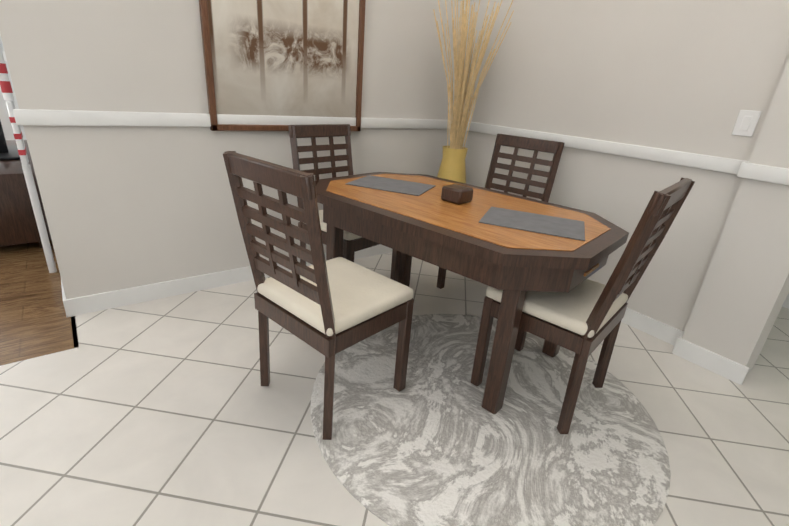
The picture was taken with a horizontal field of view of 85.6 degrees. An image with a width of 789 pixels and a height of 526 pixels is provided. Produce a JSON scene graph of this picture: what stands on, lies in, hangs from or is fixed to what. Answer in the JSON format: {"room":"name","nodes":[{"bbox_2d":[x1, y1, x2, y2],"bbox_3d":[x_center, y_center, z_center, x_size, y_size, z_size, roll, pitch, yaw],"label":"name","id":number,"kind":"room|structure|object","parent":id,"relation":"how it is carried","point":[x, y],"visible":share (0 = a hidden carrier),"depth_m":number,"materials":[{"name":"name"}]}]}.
{"room":"dining room","nodes":[
{"label":"dining room","id":0,"kind":"room"},
{"bbox_2d":[0,36,26,139],"bbox_3d":[-7.142,-2.969,3.966,5.640,4.018,0.150,-12,28,-35],"label":"wall","id":1,"kind":"structure","parent":0,"point":[6,125],"depth_m":5.83,"materials":[{"name":"paint"}]},
{"bbox_2d":[0,235,77,365],"bbox_3d":[-5.627,-0.075,2.585,5.770,0.060,5.950,-12,28,-35],"label":"floor","id":2,"kind":"structure","parent":0,"point":[35,320],"depth_m":2.38,"materials":[{"name":"brown wood"}]},
{"bbox_2d":[6,140,28,147],"bbox_3d":[-3.547,-0.809,3.938,0.472,0.560,0.575,-12,28,-35],"label":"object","id":3,"kind":"object","parent":2,"relation":"on","point":[9,142],"depth_m":3.94,"materials":[{"name":"white wood"}]},
{"bbox_2d":[0,156,50,247],"bbox_3d":[-2.873,-0.422,3.124,0.472,0.560,0.575,-12,28,-35],"label":"base cabinet","id":4,"kind":"object","parent":2,"relation":"on","point":[18,224],"depth_m":2.97,"materials":[{"name":"brown wood"}]},
{"bbox_2d":[0,120,19,159],"bbox_3d":[-3.157,-1.448,3.180,0.300,1.250,1.450,-15,29,-39],"label":"flat-screen tv","id":5,"kind":"object","parent":4,"relation":"on","point":[9,152],"visible":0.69,"depth_m":3.36,"materials":[{"name":"black plastic"}]},
{"bbox_2d":[0,39,56,272],"bbox_3d":[-2.194,-0.670,2.508,0.056,1.580,0.132,-12,28,-35],"label":"decorative piece","id":6,"kind":"object","parent":2,"relation":"on","point":[6,88],"visible":0.96,"depth_m":2.53,"materials":[{"name":"plastic"}]},
{"bbox_2d":[0,0,472,298],"bbox_3d":[-0.736,-1.316,2.834,2.800,2.730,0.570,-12,28,-35],"label":"wall","id":7,"kind":"structure","parent":0,"point":[128,206],"depth_m":2.33,"materials":[{"name":"paint"}]},
{"bbox_2d":[13,109,450,128],"bbox_3d":[-0.591,-0.908,2.738,2.822,0.070,0.022,-12,28,-35],"label":"trim","id":8,"kind":"structure","parent":7,"relation":"attached to","point":[22,116],"depth_m":2.31,"materials":[{"name":"white wood"}]},
{"bbox_2d":[199,0,365,130],"bbox_3d":[-0.602,-1.410,2.481,1.000,1.230,0.035,-12,28,-35],"label":"framed picture","id":9,"kind":"object","parent":7,"relation":"attached to","point":[285,57],"visible":0.9,"depth_m":2.53,"materials":[{"name":"beige paper"}]},
{"bbox_2d":[0,252,788,525],"bbox_3d":[-0.385,1.402,-0.035,10.600,0.060,5.970,-12,28,-35],"label":"floor","id":10,"kind":"structure","parent":0,"point":[169,411],"depth_m":1.73,"materials":[{"name":"white tile"}]},
{"bbox_2d":[288,124,400,281],"bbox_3d":[-0.303,-0.310,2.680,0.559,1.024,0.478,22,28,37],"label":"dining chair","id":11,"kind":"object","parent":10,"relation":"on","point":[353,243],"visible":0.4,"depth_m":2.63,"materials":[{"name":"brown wood"}]},
{"bbox_2d":[433,0,513,183],"bbox_3d":[0.466,-0.920,3.165,0.507,1.919,0.487,-12,28,-35],"label":"vase","id":12,"kind":"object","parent":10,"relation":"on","point":[452,167],"visible":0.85,"depth_m":2.98,"materials":[{"name":"gold metal"}]},
{"bbox_2d":[311,314,670,525],"bbox_3d":[0.390,0.608,1.948,1.520,0.012,1.520,-12,28,-35],"label":"rug","id":13,"kind":"object","parent":10,"relation":"on","point":[433,443],"visible":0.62,"depth_m":1.69,"materials":[{"name":"grey fabric"}]},
{"bbox_2d":[223,151,413,439],"bbox_3d":[-0.272,0.095,1.701,0.478,1.024,0.559,22,28,37],"label":"dining chair","id":14,"kind":"object","parent":13,"relation":"on","point":[330,309],"visible":1,"depth_m":1.54,"materials":[{"name":"brown wood"}]},
{"bbox_2d":[316,172,628,413],"bbox_3d":[0.270,0.015,2.245,1.500,0.835,0.920,22,28,37],"label":"dining table","id":15,"kind":"object","parent":13,"relation":"on","point":[515,248],"visible":0.92,"depth_m":1.80,"materials":[{"name":"brown wood"}]},
{"bbox_2d":[470,177,694,433],"bbox_3d":[0.753,0.124,1.822,0.559,1.024,0.478,22,28,37],"label":"dining chair","id":16,"kind":"object","parent":13,"relation":"on","point":[582,320],"visible":0.79,"depth_m":1.68,"materials":[{"name":"brown wood"}]},
{"bbox_2d":[436,134,564,288],"bbox_3d":[0.685,-0.296,2.831,0.478,1.024,0.559,22,28,37],"label":"dining chair","id":17,"kind":"object","parent":10,"relation":"on","point":[555,148],"visible":0.33,"depth_m":2.85,"materials":[{"name":"brown wood"}]},
{"bbox_2d":[463,0,788,371],"bbox_3d":[2.163,-1.246,1.312,0.250,4.164,6.690,-12,28,-35],"label":"wall","id":18,"kind":"structure","parent":0,"point":[693,76],"depth_m":2.35,"materials":[{"name":"paint"}]},
{"bbox_2d":[466,122,736,172],"bbox_3d":[1.133,-0.802,2.803,0.032,0.070,2.018,-12,28,-35],"label":"trim","id":19,"kind":"structure","parent":18,"relation":"attached to","point":[714,163],"depth_m":2.52,"materials":[{"name":"white wood"}]},
{"bbox_2d":[732,110,761,136],"bbox_3d":[1.706,-0.678,2.067,0.010,0.118,0.085,-12,28,-35],"label":"light switch","id":20,"kind":"object","parent":18,"relation":"attached to","point":[746,122],"visible":1,"depth_m":2.06,"materials":[{"name":"white plastic"}]},
{"bbox_2d":[731,159,788,184],"bbox_3d":[1.754,-0.389,1.912,0.030,0.070,0.344,-12,28,-35],"label":"trim","id":21,"kind":"structure","parent":18,"relation":"attached to","point":[753,171],"depth_m":1.96,"materials":[{"name":"white wood"}]},
{"bbox_3d":[-6.103,0.081,-1.567,0.150,2.732,11.500,-12,28,-35],"label":"wall","id":22,"kind":"structure","parent":0,"visible":0},
{"bbox_2d":[61,280,72,316],"bbox_3d":[-2.873,-0.375,3.616,0.040,0.100,3.646,-12,28,-35],"label":"baseboard","id":23,"kind":"structure","parent":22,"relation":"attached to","point":[68,304],"depth_m":2.31,"materials":[{"name":"white wood"}]},
{"bbox_2d":[69,244,391,315],"bbox_3d":[-0.645,-0.003,3.126,2.780,0.100,0.016,-12,28,-35],"label":"baseboard","id":24,"kind":"structure","parent":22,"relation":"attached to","point":[133,295],"depth_m":2.59,"materials":[{"name":"white wood"}]},
{"bbox_2d":[621,308,683,342],"bbox_3d":[1.068,0.105,3.181,0.020,0.100,2.020,-12,28,-35],"label":"baseboard","id":25,"kind":"structure","parent":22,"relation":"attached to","point":[660,330],"depth_m":2.59,"materials":[{"name":"white wood"}]},
{"bbox_2d":[669,332,748,384],"bbox_3d":[1.691,0.519,2.290,0.036,0.100,0.332,-12,28,-35],"label":"baseboard","id":26,"kind":"structure","parent":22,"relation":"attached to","point":[729,369],"depth_m":2.28,"materials":[{"name":"white wood"}]},
{"bbox_2d":[782,294,788,308],"bbox_3d":[3.367,0.568,2.483,0.016,0.100,2.600,-12,28,-35],"label":"baseboard","id":27,"kind":"structure","parent":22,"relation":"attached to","point":[786,303],"depth_m":3.10,"materials":[{"name":"white wood"}]}
]}

